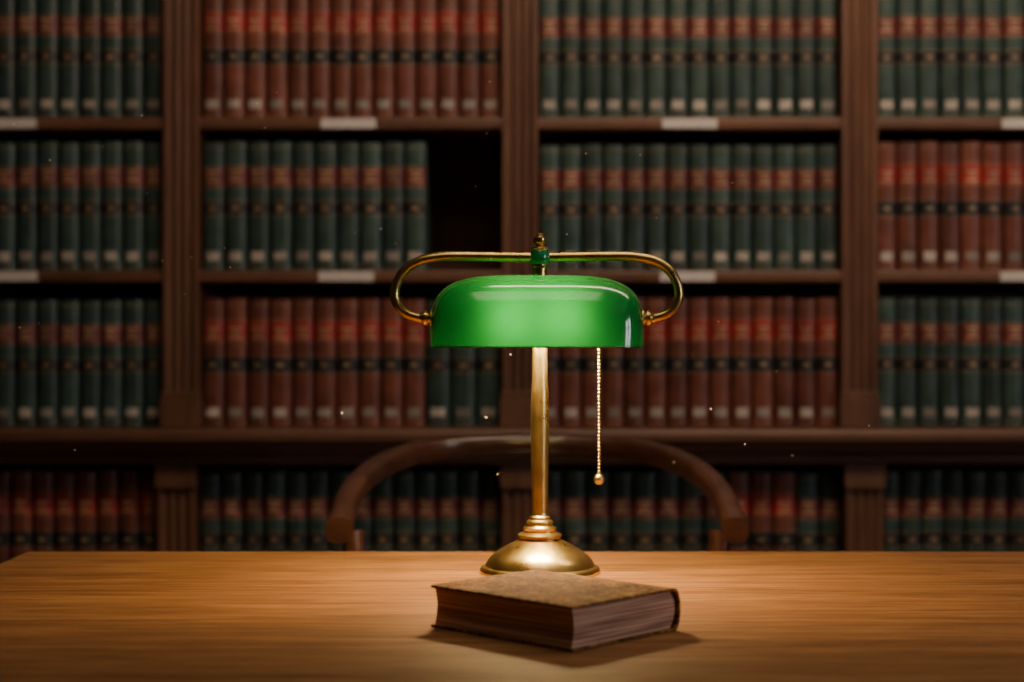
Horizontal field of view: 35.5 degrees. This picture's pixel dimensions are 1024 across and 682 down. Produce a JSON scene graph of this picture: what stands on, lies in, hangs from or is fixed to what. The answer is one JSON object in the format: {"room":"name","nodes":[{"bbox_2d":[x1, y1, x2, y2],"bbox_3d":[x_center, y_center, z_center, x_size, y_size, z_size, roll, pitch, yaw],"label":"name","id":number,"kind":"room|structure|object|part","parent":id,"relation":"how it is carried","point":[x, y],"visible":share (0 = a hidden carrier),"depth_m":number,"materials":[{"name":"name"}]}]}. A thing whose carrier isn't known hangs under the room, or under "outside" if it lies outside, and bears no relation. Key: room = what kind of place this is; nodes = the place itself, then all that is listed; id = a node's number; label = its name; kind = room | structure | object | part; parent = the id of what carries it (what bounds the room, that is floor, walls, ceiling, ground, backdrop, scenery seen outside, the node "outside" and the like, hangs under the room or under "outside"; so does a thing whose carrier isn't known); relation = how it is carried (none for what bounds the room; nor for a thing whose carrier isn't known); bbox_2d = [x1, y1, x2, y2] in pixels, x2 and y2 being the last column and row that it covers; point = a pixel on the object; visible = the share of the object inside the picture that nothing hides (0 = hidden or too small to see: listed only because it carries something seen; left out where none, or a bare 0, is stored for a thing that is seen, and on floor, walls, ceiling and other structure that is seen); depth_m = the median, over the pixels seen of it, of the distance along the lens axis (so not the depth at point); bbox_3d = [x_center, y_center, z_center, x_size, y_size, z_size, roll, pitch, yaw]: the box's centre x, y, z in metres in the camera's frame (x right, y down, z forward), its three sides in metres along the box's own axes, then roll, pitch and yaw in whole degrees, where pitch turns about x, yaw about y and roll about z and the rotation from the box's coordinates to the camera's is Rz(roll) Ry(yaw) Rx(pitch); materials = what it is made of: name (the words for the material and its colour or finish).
{"room":"library","nodes":[
{"label":"library","id":0,"kind":"room"},
{"bbox_2d":[13,81,869,474],"bbox_3d":[-0.096,-0.081,2.007,1.006,0.492,0.380,0,0,0],"label":"dust motes","id":1,"kind":"object","parent":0,"point":[489,81],"visible":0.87,"depth_m":1.99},
{"bbox_3d":[0.100,1.082,0.825,6.800,0.100,6.250,0,0,0],"label":"floor","id":2,"kind":"structure","parent":0,"visible":0},
{"bbox_2d":[0,0,1023,551],"bbox_3d":[0.018,-0.218,3.600,4.636,2.500,0.440,0,0,0],"label":"bookcase","id":3,"kind":"object","parent":2,"relation":"on","point":[499,214],"visible":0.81,"depth_m":3.49,"materials":[{"name":"brown wood"}]},
{"bbox_2d":[0,0,1023,563],"bbox_3d":[0.018,-0.098,3.596,4.362,2.019,0.243,0,0,0],"label":"books","id":4,"kind":"object","parent":3,"relation":"in","point":[272,205],"visible":0.8,"depth_m":3.52,"materials":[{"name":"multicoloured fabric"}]},
{"bbox_3d":[0.018,-0.198,3.814,4.536,2.260,0.012,0,0,0],"label":"panel","id":5,"kind":"part","parent":3,"relation":"part of","materials":[{"name":"brown wood"}]},
{"bbox_2d":[0,552,1023,681],"bbox_3d":[0.184,0.657,1.624,1.672,0.750,1.048,0,0,0],"label":"writing desk","id":6,"kind":"object","parent":2,"relation":"on","point":[65,616],"visible":0.99,"depth_m":1.63,"materials":[{"name":"brown wood"}]},
{"bbox_2d":[390,233,683,576],"bbox_3d":[0.030,0.075,1.951,0.358,0.413,0.146,0,0,0],"label":"desk lamp","id":7,"kind":"object","parent":6,"relation":"on","point":[539,311],"visible":1,"depth_m":1.91,"materials":[{"name":"green glass"}]},
{"bbox_3d":[-0.062,-0.066,1.951,0.173,0.087,0.012,0,0,0],"label":"arm","id":8,"kind":"part","parent":7,"relation":"part of","materials":[{"name":"gold metal"}]},
{"bbox_3d":[0.030,-0.036,1.951,0.259,0.088,0.124,0,0,0],"label":"lamp shade","id":9,"kind":"part","parent":7,"relation":"part of","materials":[{"name":"green glass"}]},
{"bbox_3d":[0.034,0.059,1.951,0.022,0.310,0.022,0,0,0],"label":"stem","id":10,"kind":"part","parent":7,"relation":"part of","materials":[{"name":"gold metal"}]},
{"bbox_3d":[0.107,0.167,1.957,0.014,0.017,0.014,0,0,0],"label":"pull knob","id":11,"kind":"part","parent":7,"relation":"part of","materials":[{"name":"gold metal"}]},
{"bbox_3d":[0.127,-0.066,1.951,0.166,0.087,0.012,0,0,0],"label":"arm","id":12,"kind":"part","parent":7,"relation":"part of","materials":[{"name":"gold metal"}]},
{"bbox_2d":[431,569,680,651],"bbox_3d":[0.042,0.261,1.570,0.188,0.042,0.158,0,0,44],"label":"book","id":13,"kind":"object","parent":6,"relation":"on","point":[554,610],"visible":1,"depth_m":1.52,"materials":[{"name":"brown leather"}]},
{"bbox_2d":[325,433,748,551],"bbox_3d":[0.036,0.596,2.520,0.612,0.877,0.500,0,0,0],"label":"armchair","id":14,"kind":"object","parent":2,"relation":"on","point":[340,522],"visible":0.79,"depth_m":2.60,"materials":[{"name":"brown wood"}]},
{"bbox_3d":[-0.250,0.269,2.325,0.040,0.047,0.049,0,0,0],"label":"arm","id":15,"kind":"part","parent":14,"relation":"part of","materials":[{"name":"brown wood"}]},
{"bbox_3d":[-0.220,0.656,2.334,0.043,0.755,0.111,0,0,-16],"label":"leg","id":16,"kind":"part","parent":14,"relation":"part of","materials":[{"name":"brown wood"}]},
{"bbox_3d":[0.292,0.656,2.334,0.043,0.755,0.111,0,0,16],"label":"leg","id":17,"kind":"part","parent":14,"relation":"part of","materials":[{"name":"brown wood"}]},
{"bbox_3d":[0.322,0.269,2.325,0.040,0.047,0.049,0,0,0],"label":"arm","id":18,"kind":"part","parent":14,"relation":"part of","materials":[{"name":"brown wood"}]}
]}

